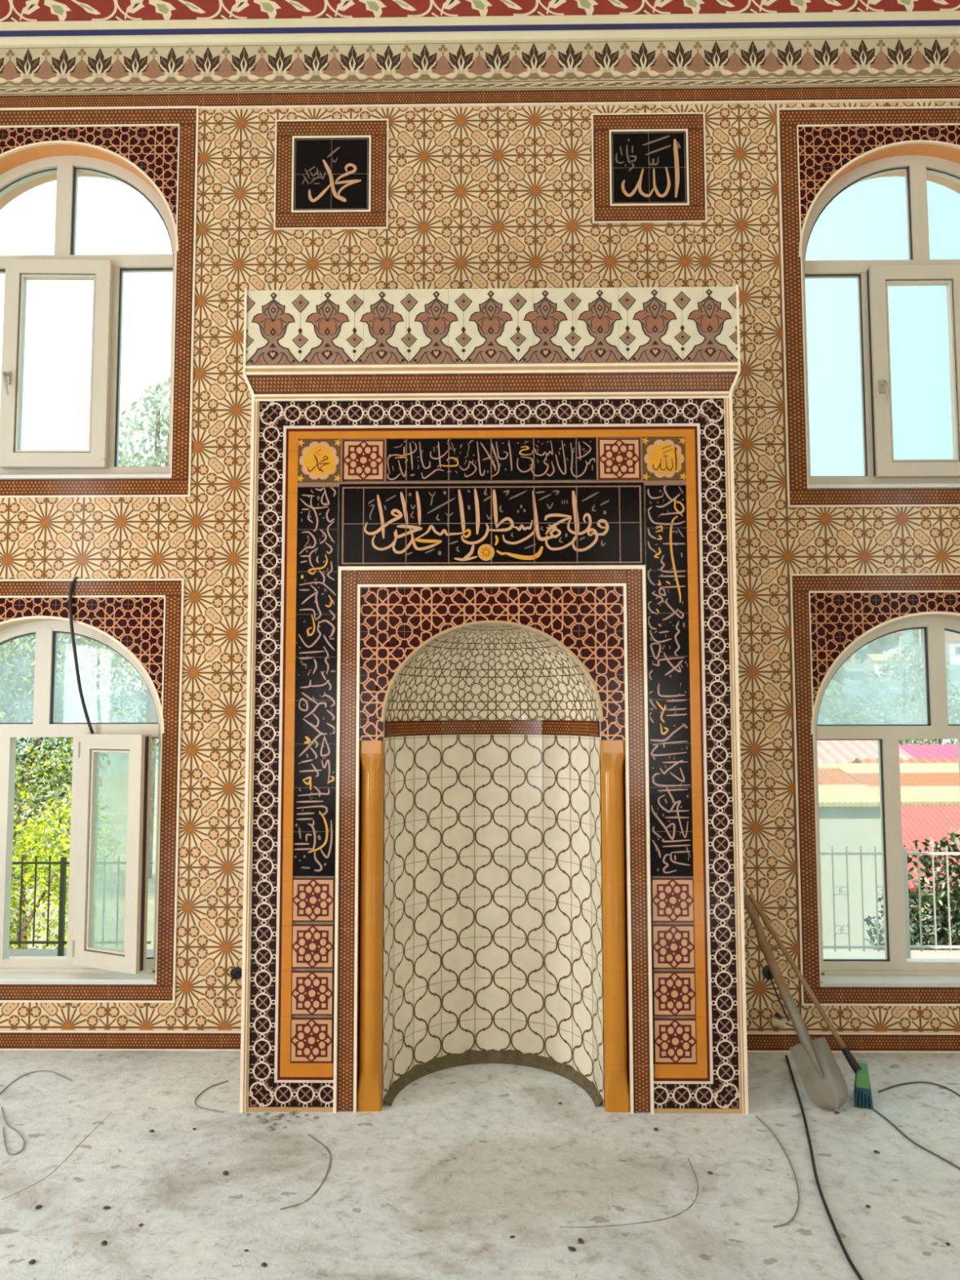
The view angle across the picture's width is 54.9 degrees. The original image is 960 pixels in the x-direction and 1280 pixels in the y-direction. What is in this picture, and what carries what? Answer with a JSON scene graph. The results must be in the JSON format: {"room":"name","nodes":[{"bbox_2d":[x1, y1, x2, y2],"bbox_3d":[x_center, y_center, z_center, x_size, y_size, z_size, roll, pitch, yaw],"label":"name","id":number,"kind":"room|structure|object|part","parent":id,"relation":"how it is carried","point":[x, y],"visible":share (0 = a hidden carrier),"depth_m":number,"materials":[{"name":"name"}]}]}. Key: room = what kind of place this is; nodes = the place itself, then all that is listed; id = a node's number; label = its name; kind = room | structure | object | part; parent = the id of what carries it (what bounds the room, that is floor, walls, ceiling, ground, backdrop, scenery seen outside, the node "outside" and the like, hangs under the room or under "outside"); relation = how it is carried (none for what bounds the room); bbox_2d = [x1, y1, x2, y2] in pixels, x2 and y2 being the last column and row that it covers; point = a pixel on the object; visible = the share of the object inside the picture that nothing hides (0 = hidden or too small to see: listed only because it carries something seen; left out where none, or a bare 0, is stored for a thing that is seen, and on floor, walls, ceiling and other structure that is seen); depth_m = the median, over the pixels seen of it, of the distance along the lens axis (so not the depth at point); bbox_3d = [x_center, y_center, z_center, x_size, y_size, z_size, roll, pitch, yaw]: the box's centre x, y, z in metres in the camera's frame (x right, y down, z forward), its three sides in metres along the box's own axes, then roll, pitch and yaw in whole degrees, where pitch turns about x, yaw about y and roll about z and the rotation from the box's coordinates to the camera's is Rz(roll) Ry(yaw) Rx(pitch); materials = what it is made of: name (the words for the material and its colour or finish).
{"room":"mosque","nodes":[
{"label":"mosque","id":0,"kind":"room"},
{"bbox_2d":[0,101,959,1032],"bbox_3d":[0.060,-0.847,4.924,10.000,5.780,0.304,0,-4,1],"label":"wall","id":1,"kind":"structure","parent":0,"point":[480,197],"depth_m":4.79,"materials":[{"name":"beige tile"}]},
{"bbox_2d":[0,620,160,984],"bbox_3d":[-2.248,0.803,4.707,1.272,1.829,0.282,0,-4,1],"label":"window","id":2,"kind":"structure","parent":1,"relation":"in","point":[85,962],"depth_m":4.72,"materials":[{"name":"plastic"}]},
{"bbox_3d":[-2.245,1.704,4.682,1.266,0.028,0.197,0,-4,1],"label":"sill","id":3,"kind":"part","parent":2,"relation":"part of","materials":[{"name":"white plastic"}]},
{"bbox_3d":[-1.954,0.202,4.852,0.618,0.543,0.006,0,-4,1],"label":"pane","id":4,"kind":"part","parent":2,"relation":"part of","materials":[{"name":"clear glass"}]},
{"bbox_3d":[-1.853,1.057,4.658,0.427,1.160,0.067,-2,-5,25],"label":"sash frame","id":5,"kind":"part","parent":2,"relation":"part of","materials":[{"name":"plastic"}]},
{"bbox_2d":[68,576,93,733],"bbox_3d":[-2.045,0.081,4.752,0.031,0.813,0.152,-4,-6,44],"label":"hanging cable","id":6,"kind":"object","parent":1,"relation":"hanging from","point":[70,593],"visible":0.99,"depth_m":4.72,"materials":[{"name":"black plastic"}]},
{"bbox_2d":[0,155,175,479],"bbox_3d":[-2.243,-1.737,4.946,1.286,1.816,0.182,0,-4,1],"label":"window","id":7,"kind":"structure","parent":1,"relation":"in","point":[106,272],"depth_m":4.93,"materials":[{"name":"plastic"}]},
{"bbox_3d":[-2.488,-1.351,4.858,0.035,0.136,0.057,1,-5,-19],"label":"handle","id":8,"kind":"part","parent":7,"relation":"part of","materials":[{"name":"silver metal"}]},
{"bbox_3d":[-2.253,-1.469,4.930,0.556,1.126,0.067,0,-4,-1],"label":"sash frame","id":9,"kind":"part","parent":7,"relation":"part of","materials":[{"name":"plastic"}]},
{"bbox_3d":[-2.241,-0.848,4.881,1.280,0.034,0.179,0,-4,1],"label":"sill","id":10,"kind":"part","parent":7,"relation":"part of","materials":[{"name":"plastic"}]},
{"bbox_2d":[0,578,184,1002],"bbox_3d":[-2.248,0.744,4.679,1.464,2.120,0.012,0,-4,1],"label":"trim","id":11,"kind":"structure","parent":1,"relation":"attached to","point":[144,616],"depth_m":4.72,"materials":[{"name":"brown tile"}]},
{"bbox_2d":[0,106,199,497],"bbox_3d":[-2.244,-1.792,4.868,1.490,2.114,0.012,0,-4,1],"label":"trim","id":12,"kind":"structure","parent":1,"relation":"attached to","point":[161,144],"depth_m":4.91,"materials":[{"name":"brown tile"}]},
{"bbox_2d":[230,966,241,980],"bbox_3d":[-1.211,1.657,4.585,0.060,0.062,0.033,0,-4,1],"label":"box","id":13,"kind":"object","parent":1,"relation":"attached to","point":[236,972],"visible":0.96,"depth_m":4.59,"materials":[{"name":"black plastic"}]},
{"bbox_2d":[273,118,388,230],"bbox_3d":[-0.787,-2.467,4.899,0.603,0.604,0.012,0,-4,1],"label":"calligraphy panel","id":14,"kind":"object","parent":1,"relation":"attached to","point":[330,174],"visible":1,"depth_m":4.90,"materials":[{"name":"black tile"}]},
{"bbox_2d":[0,36,959,95],"bbox_3d":[0.053,-3.060,4.934,10.000,0.268,0.009,0,-4,1],"label":"trim","id":15,"kind":"structure","parent":1,"relation":"attached to","point":[886,61],"depth_m":4.93,"materials":[{"name":"paint"}]},
{"bbox_2d":[0,10,959,48],"bbox_3d":[0.053,-3.257,4.930,10.000,0.124,0.046,0,-4,1],"label":"trim","id":16,"kind":"structure","parent":1,"relation":"attached to","point":[932,24],"depth_m":4.92,"materials":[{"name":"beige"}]},
{"bbox_2d":[0,0,959,22],"bbox_3d":[0.052,-3.520,4.959,10.000,0.403,0.028,0,-4,1],"label":"trim","id":17,"kind":"structure","parent":1,"relation":"attached to","point":[11,11],"depth_m":4.94,"materials":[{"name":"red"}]},
{"bbox_2d":[0,85,959,110],"bbox_3d":[0.054,-2.883,4.920,10.000,0.084,0.010,0,-4,1],"label":"trim","id":18,"kind":"structure","parent":1,"relation":"attached to","point":[910,93],"depth_m":4.92,"materials":[{"name":"red paint"}]},
{"bbox_2d":[0,1030,959,1052],"bbox_3d":[0.064,1.978,4.558,10.000,0.092,0.010,0,-4,1],"label":"baseboard","id":19,"kind":"structure","parent":1,"relation":"attached to","point":[82,1040],"depth_m":4.57,"materials":[{"name":"brown tile"}]},
{"bbox_2d":[591,111,706,223],"bbox_3d":[0.891,-2.491,4.879,0.599,0.602,0.012,0,-4,1],"label":"calligraphy panel","id":20,"kind":"object","parent":1,"relation":"attached to","point":[647,167],"visible":1,"depth_m":4.88,"materials":[{"name":"black tile"}]},
{"bbox_2d":[762,964,789,1022],"bbox_3d":[1.455,1.738,4.542,0.123,0.266,0.039,0,-4,1],"label":"cable","id":21,"kind":"object","parent":1,"relation":"attached to","point":[766,973],"visible":0.64,"depth_m":4.56,"materials":[{"name":"black plastic"}]},
{"bbox_2d":[770,1012,785,1027],"bbox_3d":[1.460,1.862,4.532,0.067,0.067,0.048,0,-4,1],"label":"plug","id":22,"kind":"object","parent":1,"relation":"attached to","point":[777,1020],"visible":1,"depth_m":4.52,"materials":[{"name":"beige plastic"}]},
{"bbox_2d":[776,106,959,507],"bbox_3d":[2.318,-1.748,4.806,1.490,2.139,0.012,0,-4,1],"label":"trim","id":23,"kind":"structure","parent":1,"relation":"attached to","point":[815,145],"depth_m":4.86,"materials":[{"name":"brown tile"}]},
{"bbox_2d":[789,573,959,1005],"bbox_3d":[2.311,0.729,4.621,1.464,2.140,0.012,0,-4,1],"label":"trim","id":24,"kind":"structure","parent":1,"relation":"attached to","point":[829,613],"depth_m":4.67,"materials":[{"name":"brown tile"}]},
{"bbox_2d":[801,155,959,488],"bbox_3d":[2.319,-1.693,4.885,1.280,1.844,0.179,0,-4,1],"label":"window","id":25,"kind":"structure","parent":1,"relation":"in","point":[874,277],"depth_m":4.88,"materials":[{"name":"plastic"}]},
{"bbox_3d":[2.321,-0.790,4.818,1.274,0.034,0.179,0,-4,1],"label":"sill","id":26,"kind":"part","parent":25,"relation":"part of","materials":[{"name":"plastic"}]},
{"bbox_3d":[2.105,-1.294,4.813,0.035,0.136,0.057,1,-4,-17],"label":"handle","id":27,"kind":"part","parent":25,"relation":"part of","materials":[{"name":"silver metal"}]},
{"bbox_3d":[2.319,-1.414,4.876,0.511,1.133,0.067,0,-4,1],"label":"sash frame","id":28,"kind":"part","parent":25,"relation":"part of","materials":[{"name":"plastic"}]},
{"bbox_2d":[813,616,959,986],"bbox_3d":[2.311,0.786,4.615,1.272,1.842,0.351,0,-4,1],"label":"window","id":29,"kind":"structure","parent":1,"relation":"in","point":[895,970],"depth_m":4.73,"materials":[{"name":"plastic"}]},
{"bbox_3d":[2.314,1.696,4.624,1.266,0.028,0.197,0,-4,1],"label":"sill","id":30,"kind":"part","parent":29,"relation":"part of","materials":[{"name":"white plastic"}]},
{"bbox_3d":[2.025,0.195,4.801,0.633,0.567,0.006,0,-4,1],"label":"pane","id":31,"kind":"part","parent":29,"relation":"part of","materials":[{"name":"clear glass"}]},
{"bbox_2d":[0,1049,959,1279],"bbox_3d":[-0.009,1.700,-1.129,10.000,0.201,12.000,0,-4,1],"label":"floor","id":32,"kind":"structure","parent":0,"point":[436,1183],"depth_m":3.29,"materials":[{"name":"concrete"}]},
{"bbox_2d":[0,1106,24,1155],"bbox_3d":[-1.882,1.962,3.712,0.070,0.005,0.495,3,-5,-32],"label":"loose wire","id":33,"kind":"object","parent":32,"relation":"on","point":[6,1123],"visible":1,"depth_m":3.65,"materials":[{"name":"beige"}]},
{"bbox_2d":[28,1259,35,1264],"bbox_3d":[-1.364,1.893,2.816,0.023,0.009,0.021,-2,-4,19],"label":"chip","id":34,"kind":"object","parent":32,"relation":"on","point":[32,1261],"visible":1,"depth_m":2.81,"materials":[{"name":"brown"}]},
{"bbox_2d":[0,1070,72,1093],"bbox_3d":[-2.061,1.991,4.106,0.247,0.005,0.400,-3,-5,36],"label":"loose wire","id":35,"kind":"object","parent":32,"relation":"on","point":[38,1070],"visible":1,"depth_m":4.24,"materials":[{"name":"beige"}]},
{"bbox_2d":[101,1240,106,1245],"bbox_3d":[-1.185,1.900,2.917,0.018,0.009,0.027,2,-5,-23],"label":"chip","id":36,"kind":"object","parent":32,"relation":"on","point":[103,1242],"visible":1,"depth_m":2.91,"materials":[{"name":"brown"}]},
{"bbox_2d":[102,1205,110,1209],"bbox_3d":[-1.260,1.916,3.122,0.020,0.008,0.022,-2,-5,27],"label":"chip","id":37,"kind":"object","parent":32,"relation":"on","point":[105,1207],"visible":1,"depth_m":3.12,"materials":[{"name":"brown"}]},
{"bbox_2d":[194,1080,228,1112],"bbox_3d":[-1.169,1.982,4.012,0.128,0.005,0.335,1,-4,-11],"label":"loose wire","id":38,"kind":"object","parent":32,"relation":"on","point":[196,1104],"visible":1,"depth_m":3.97,"materials":[{"name":"beige metal"}]},
{"bbox_2d":[222,1170,228,1175],"bbox_3d":[-0.921,1.931,3.350,0.019,0.010,0.029,2,-5,-22],"label":"chip","id":39,"kind":"object","parent":32,"relation":"on","point":[225,1172],"visible":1,"depth_m":3.35,"materials":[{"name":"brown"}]},
{"bbox_2d":[257,1118,267,1123],"bbox_3d":[-0.885,1.960,3.772,0.037,0.014,0.029,-2,-5,25],"label":"crumb","id":40,"kind":"object","parent":32,"relation":"on","point":[261,1120],"visible":1,"depth_m":3.77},
{"bbox_2d":[261,1262,266,1266],"bbox_3d":[-0.654,1.891,2.800,0.020,0.008,0.020,-1,-4,11],"label":"chip","id":41,"kind":"object","parent":32,"relation":"on","point":[264,1264],"visible":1,"depth_m":2.80,"materials":[{"name":"brown"}]},
{"bbox_2d":[266,1125,274,1130],"bbox_3d":[-0.841,1.955,3.706,0.029,0.014,0.041,4,-6,-43],"label":"crumb","id":42,"kind":"object","parent":32,"relation":"on","point":[269,1127],"visible":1,"depth_m":3.70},
{"bbox_2d":[271,1115,280,1119],"bbox_3d":[-0.839,1.962,3.803,0.041,0.014,0.030,0,-4,3],"label":"crumb","id":43,"kind":"object","parent":32,"relation":"on","point":[275,1117],"visible":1,"depth_m":3.79,"materials":[{"name":"grey stone"}]},
{"bbox_2d":[239,284,748,1114],"bbox_3d":[0.056,0.233,4.316,2.176,3.536,0.750,0,-4,1],"label":"niche","id":44,"kind":"object","parent":32,"relation":"on","point":[486,514],"visible":1,"depth_m":4.05,"materials":[{"name":"beige tile"}]},
{"bbox_3d":[-0.992,0.447,4.000,0.032,3.066,0.042,0,-4,1],"label":"edge trim","id":45,"kind":"part","parent":44,"relation":"part of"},
{"bbox_3d":[-0.793,1.966,3.877,0.360,0.018,0.015,0,-4,1],"label":"foot trim","id":46,"kind":"part","parent":44,"relation":"part of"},
{"bbox_3d":[-0.713,0.167,4.011,0.177,1.685,0.010,0,-4,1],"label":"calligraphy panel","id":47,"kind":"part","parent":44,"relation":"part of","materials":[{"name":"black tile"}]},
{"bbox_3d":[0.049,-0.795,4.073,0.924,0.185,0.010,0,-4,1],"label":"calligraphy panel","id":48,"kind":"part","parent":44,"relation":"part of","materials":[{"name":"black tile"}]},
{"bbox_3d":[0.052,-1.296,4.430,2.176,0.470,0.749,0,-4,1],"label":"moulding","id":49,"kind":"part","parent":44,"relation":"part of","materials":[{"name":"beige tile"}]},
{"bbox_3d":[0.049,-1.075,4.089,2.092,0.028,0.022,0,-4,1],"label":"edge trim","id":50,"kind":"part","parent":44,"relation":"part of","materials":[{"name":"beige tile"}]},
{"bbox_3d":[0.052,-1.352,4.436,2.160,0.344,0.744,0,-4,1],"label":"crest panel","id":51,"kind":"part","parent":44,"relation":"part of","materials":[{"name":"beige tile"}]},
{"bbox_3d":[0.050,-0.508,4.051,1.336,0.362,0.010,0,-4,1],"label":"calligraphy panel","id":52,"kind":"part","parent":44,"relation":"part of","materials":[{"name":"black tile"}]},
{"bbox_3d":[0.052,0.454,3.980,1.812,2.790,0.010,0,-4,1],"label":"orange frame","id":53,"kind":"part","parent":44,"relation":"part of","materials":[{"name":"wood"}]},
{"bbox_3d":[0.816,0.163,3.992,0.177,1.685,0.010,0,-4,1],"label":"calligraphy panel","id":54,"kind":"part","parent":44,"relation":"part of","materials":[{"name":"black tile"}]},
{"bbox_3d":[0.903,1.961,3.855,0.360,0.018,0.015,0,-4,1],"label":"foot trim","id":55,"kind":"part","parent":44,"relation":"part of","materials":[{"name":"beige tile"}]},
{"bbox_3d":[1.096,0.441,3.973,0.032,3.066,0.042,0,-4,1],"label":"edge trim","id":56,"kind":"part","parent":44,"relation":"part of","materials":[{"name":"beige tile"}]},
{"bbox_2d":[567,1246,576,1251],"bbox_3d":[0.287,1.893,2.876,0.029,0.010,0.019,-3,-5,32],"label":"chip","id":57,"kind":"object","parent":32,"relation":"on","point":[571,1248],"visible":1,"depth_m":2.87,"materials":[{"name":"brown"}]},
{"bbox_2d":[577,1237,584,1244],"bbox_3d":[0.318,1.897,2.918,0.018,0.009,0.027,1,-4,-18],"label":"chip","id":58,"kind":"object","parent":32,"relation":"on","point":[580,1240],"visible":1,"depth_m":2.92,"materials":[{"name":"brown"}]},
{"bbox_2d":[755,1115,799,1227],"bbox_3d":[1.096,1.932,3.394,0.108,0.005,0.842,-1,-4,13],"label":"loose wire","id":59,"kind":"object","parent":32,"relation":"on","point":[793,1216],"visible":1,"depth_m":3.29,"materials":[{"name":"beige"}]},
{"bbox_2d":[743,888,848,1111],"bbox_3d":[1.327,1.495,4.033,0.511,0.970,0.057,-3,-5,38],"label":"shovel","id":60,"kind":"object","parent":32,"relation":"on","point":[823,1080],"visible":0.97,"depth_m":3.94,"materials":[{"name":"metal"}]},
{"bbox_3d":[1.242,1.297,4.119,0.290,0.563,0.043,-4,-6,41],"label":"handle","id":61,"kind":"part","parent":60,"relation":"part of","materials":[{"name":"brown wood"}]},
{"bbox_2d":[781,993,824,1079],"bbox_3d":[1.383,1.698,3.968,0.171,0.331,0.048,-4,-5,39],"label":"socket","id":62,"kind":"object","parent":60,"relation":"attached to","point":[808,1056],"depth_m":3.95,"materials":[{"name":"metal"}]},
{"bbox_3d":[1.436,1.829,3.922,0.235,0.286,0.057,-4,-5,39],"label":"blade","id":63,"kind":"part","parent":60,"relation":"part of","materials":[{"name":"metal"}]},
{"bbox_2d":[747,893,873,1110],"bbox_3d":[1.443,1.570,4.078,0.506,0.830,0.174,-2,-5,22],"label":"broom","id":64,"kind":"object","parent":32,"relation":"on","point":[862,1082],"visible":1,"depth_m":4.01,"materials":[{"name":"green"}]},
{"bbox_3d":[1.419,1.491,4.126,0.440,0.665,0.031,-3,-5,33],"label":"handle","id":65,"kind":"part","parent":64,"relation":"part of","materials":[{"name":"brown wood"}]},
{"bbox_2d":[840,1046,861,1075],"bbox_3d":[1.607,1.822,3.985,0.095,0.128,0.040,-2,-5,21],"label":"socket","id":66,"kind":"object","parent":64,"relation":"attached to","point":[855,1066],"depth_m":3.98,"materials":[{"name":"black plastic"}]},
{"bbox_2d":[785,1054,863,1279],"bbox_3d":[1.265,1.935,3.492,0.069,0.011,1.987,-1,-4,11],"label":"power cable","id":67,"kind":"object","parent":32,"relation":"on","point":[822,1197],"visible":1,"depth_m":3.26,"materials":[{"name":"black plastic"}]},
{"bbox_2d":[869,1106,959,1169],"bbox_3d":[1.685,1.946,3.618,0.040,0.007,0.579,1,-4,-12],"label":"cable","id":68,"kind":"object","parent":32,"relation":"on","point":[873,1109],"visible":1,"depth_m":3.57,"materials":[{"name":"grey plastic"}]},
{"bbox_2d":[877,1081,959,1096],"bbox_3d":[1.969,1.978,4.047,0.398,0.007,0.223,-3,-5,30],"label":"cable","id":69,"kind":"object","parent":32,"relation":"on","point":[896,1085],"visible":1,"depth_m":4.11,"materials":[{"name":"grey plastic"}]},
{"label":"outside","id":70,"kind":"structure","parent":0,"visible":0},
{"bbox_2d":[14,629,959,772],"bbox_3d":[11.055,5.230,81.701,220.000,14.285,80.000,0,-4,1],"label":"hillside","id":71,"kind":"structure","parent":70,"point":[119,761],"depth_m":65.34,"materials":[{"name":"green plant"}]},
{"bbox_2d":[819,680,852,718],"bbox_3d":[22.386,3.844,59.167,2.874,2.792,2.293,0,-4,1],"label":"tree","id":72,"kind":"object","parent":71,"relation":"on","point":[839,689],"visible":0.23,"depth_m":58.74,"materials":[{"name":"green plant"}]},
{"bbox_2d":[828,665,848,685],"bbox_3d":[24.625,2.264,65.489,2.900,2.839,2.328,0,-4,1],"label":"tree","id":73,"kind":"object","parent":71,"relation":"on","point":[838,676],"visible":0.19,"depth_m":64.97,"materials":[{"name":"green plant"}]},
{"bbox_2d":[842,653,855,666],"bbox_3d":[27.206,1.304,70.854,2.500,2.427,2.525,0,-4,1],"label":"house","id":74,"kind":"structure","parent":71,"relation":"on","point":[851,661],"depth_m":69.71,"materials":[{"name":"grey"}]},
{"bbox_2d":[826,694,876,724],"bbox_3d":[21.888,4.544,54.495,2.836,2.767,2.386,0,-4,1],"label":"tree","id":75,"kind":"object","parent":71,"relation":"on","point":[839,713],"visible":0.45,"depth_m":54.03,"materials":[{"name":"green plant"}]},
{"bbox_2d":[866,632,900,653],"bbox_3d":[31.066,-0.129,71.418,2.790,2.765,2.352,0,-4,1],"label":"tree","id":76,"kind":"object","parent":71,"relation":"on","point":[884,642],"visible":0.59,"depth_m":71.00,"materials":[{"name":"green plant"}]},
{"bbox_2d":[867,631,902,653],"bbox_3d":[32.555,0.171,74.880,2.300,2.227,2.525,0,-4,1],"label":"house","id":77,"kind":"structure","parent":71,"relation":"on","point":[890,651],"depth_m":73.73,"materials":[{"name":"white"}]},
{"bbox_2d":[859,653,913,676],"bbox_3d":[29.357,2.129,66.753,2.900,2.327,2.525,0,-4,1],"label":"house","id":78,"kind":"structure","parent":71,"relation":"on","point":[869,661],"depth_m":66.19,"materials":[{"name":"white"}]},
{"bbox_2d":[908,628,922,643],"bbox_3d":[37.850,-0.660,78.293,2.758,2.786,2.345,0,-4,1],"label":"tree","id":79,"kind":"object","parent":71,"relation":"on","point":[917,629],"visible":0.1,"depth_m":78.22,"materials":[{"name":"green plant"}]},
{"bbox_2d":[918,628,924,744],"bbox_3d":[23.228,2.673,48.640,1.200,8.700,0.180,0,-4,1],"label":"utility pole","id":80,"kind":"object","parent":71,"relation":"on","point":[919,629],"visible":0.04,"depth_m":48.77,"materials":[{"name":"grey"}]},
{"bbox_2d":[906,659,951,692],"bbox_3d":[29.107,2.453,60.016,2.801,2.782,2.354,0,-4,1],"label":"tree","id":81,"kind":"object","parent":71,"relation":"on","point":[915,660],"visible":0.02,"depth_m":59.95,"materials":[{"name":"green plant"}]},
{"bbox_2d":[944,634,959,665],"bbox_3d":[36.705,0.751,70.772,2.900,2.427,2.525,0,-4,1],"label":"house","id":82,"kind":"structure","parent":71,"relation":"on","point":[952,642],"depth_m":69.71,"materials":[{"name":"white"}]},
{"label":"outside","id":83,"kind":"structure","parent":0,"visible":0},
{"bbox_2d":[8,769,959,958],"bbox_3d":[0.968,9.077,74.024,280.000,3.250,139.000,0,-4,1],"label":"ground","id":84,"kind":"structure","parent":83,"point":[115,784],"depth_m":15.50,"materials":[{"name":"green plant"}]},
{"bbox_2d":[0,632,118,813],"bbox_3d":[-7.938,1.687,15.064,4.031,5.152,2.112,0,-4,1],"label":"tree","id":85,"kind":"object","parent":84,"relation":"on","point":[82,642],"visible":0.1,"depth_m":15.03,"materials":[{"name":"green plant"}]},
{"bbox_2d":[8,798,120,949],"bbox_3d":[-4.752,2.680,9.296,2.119,2.122,1.332,0,-4,1],"label":"shrub","id":86,"kind":"object","parent":84,"relation":"on","point":[40,849],"visible":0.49,"depth_m":9.35,"materials":[{"name":"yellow plant"}]},
{"bbox_2d":[0,632,149,896],"bbox_3d":[-6.090,1.738,11.650,3.708,4.426,1.900,0,-4,1],"label":"tree","id":87,"kind":"object","parent":84,"relation":"on","point":[11,711],"visible":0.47,"depth_m":11.55,"materials":[{"name":"green plant"}]},
{"bbox_2d":[8,855,153,955],"bbox_3d":[-3.420,1.977,6.516,2.216,0.900,0.032,0,-4,1],"label":"metal railing","id":88,"kind":"object","parent":84,"relation":"on","point":[63,862],"visible":0.55,"depth_m":6.51,"materials":[{"name":"grey metal"}]},
{"bbox_3d":[-2.943,1.980,6.509,0.032,0.890,0.032,0,-4,1],"label":"post","id":89,"kind":"part","parent":88,"relation":"part of","materials":[{"name":"grey metal"}]},
{"bbox_2d":[118,376,170,878],"bbox_3d":[-6.267,-0.316,17.647,2.683,9.602,1.828,0,-4,1],"label":"tree","id":90,"kind":"object","parent":84,"relation":"on","point":[158,455],"visible":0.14,"depth_m":17.54,"materials":[{"name":"green plant"}]},
{"bbox_2d":[133,679,158,764],"bbox_3d":[-4.187,1.650,15.219,3.195,5.239,2.111,0,-4,1],"label":"tree","id":91,"kind":"object","parent":84,"relation":"on","point":[144,709],"visible":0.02,"depth_m":15.04,"materials":[{"name":"green plant"}]},
{"bbox_2d":[817,680,841,724],"bbox_3d":[11.472,3.594,33.676,3.464,4.649,2.460,0,-4,1],"label":"tree","id":92,"kind":"object","parent":84,"relation":"on","point":[824,707],"visible":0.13,"depth_m":33.33,"materials":[{"name":"green plant"}]},
{"bbox_2d":[817,740,916,763],"bbox_3d":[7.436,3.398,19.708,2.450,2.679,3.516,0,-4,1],"label":"house","id":93,"kind":"structure","parent":84,"relation":"on","point":[828,751],"depth_m":18.90,"materials":[{"name":"grey"}]},
{"bbox_2d":[817,762,959,950],"bbox_3d":[6.074,2.911,12.993,7.000,2.359,5.504,0,-4,1],"label":"building","id":94,"kind":"structure","parent":84,"relation":"on","point":[850,816],"depth_m":10.41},
{"bbox_2d":[820,845,959,958],"bbox_3d":[3.304,1.909,6.334,2.366,0.980,0.032,0,-4,1],"label":"metal railing","id":95,"kind":"object","parent":84,"relation":"on","point":[905,853],"visible":0.55,"depth_m":6.34,"materials":[{"name":"grey metal"}]},
{"bbox_3d":[2.921,1.915,6.338,0.032,0.970,0.032,0,-4,1],"label":"post","id":96,"kind":"part","parent":95,"relation":"part of","materials":[{"name":"grey metal"}]},
{"bbox_2d":[846,640,953,745],"bbox_3d":[19.857,3.417,43.690,4.556,6.774,3.800,-3,-5,29],"label":"tree","id":97,"kind":"object","parent":84,"relation":"on","point":[889,721],"visible":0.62,"depth_m":43.48,"materials":[{"name":"green plant"}]},
{"bbox_2d":[850,757,958,763],"bbox_3d":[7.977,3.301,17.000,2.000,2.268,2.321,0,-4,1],"label":"house","id":98,"kind":"structure","parent":84,"relation":"on","point":[868,760],"depth_m":17.00,"materials":[{"name":"grey"}]},
{"bbox_2d":[862,827,959,950],"bbox_3d":[4.011,2.592,7.882,1.412,2.008,0.852,0,-4,1],"label":"shrub","id":99,"kind":"object","parent":84,"relation":"on","point":[954,908],"visible":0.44,"depth_m":7.88,"materials":[{"name":"green plant"}]},
{"bbox_2d":[893,683,959,745],"bbox_3d":[14.433,3.454,29.634,3.097,4.188,2.270,0,-4,1],"label":"tree","id":100,"kind":"object","parent":84,"relation":"on","point":[957,721],"visible":0.27,"depth_m":29.57,"materials":[{"name":"green plant"}]},
{"bbox_2d":[898,743,958,759],"bbox_3d":[13.130,3.597,21.124,8.800,2.469,4.512,0,-4,1],"label":"roof","id":101,"kind":"structure","parent":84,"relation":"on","point":[926,751],"depth_m":20.65,"materials":[{"name":"pink"}]},
{"bbox_2d":[901,804,959,950],"bbox_3d":[6.972,3.022,11.178,4.360,1.865,1.724,0,-4,1],"label":"building","id":102,"kind":"structure","parent":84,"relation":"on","point":[919,822],"depth_m":11.49,"materials":[{"name":"pink paint"}]},
{"bbox_3d":[5.044,3.333,10.487,0.100,1.090,0.100,0,-4,1],"label":"post","id":103,"kind":"part","parent":102,"relation":"part of","materials":[{"name":"white metal"}]}
]}

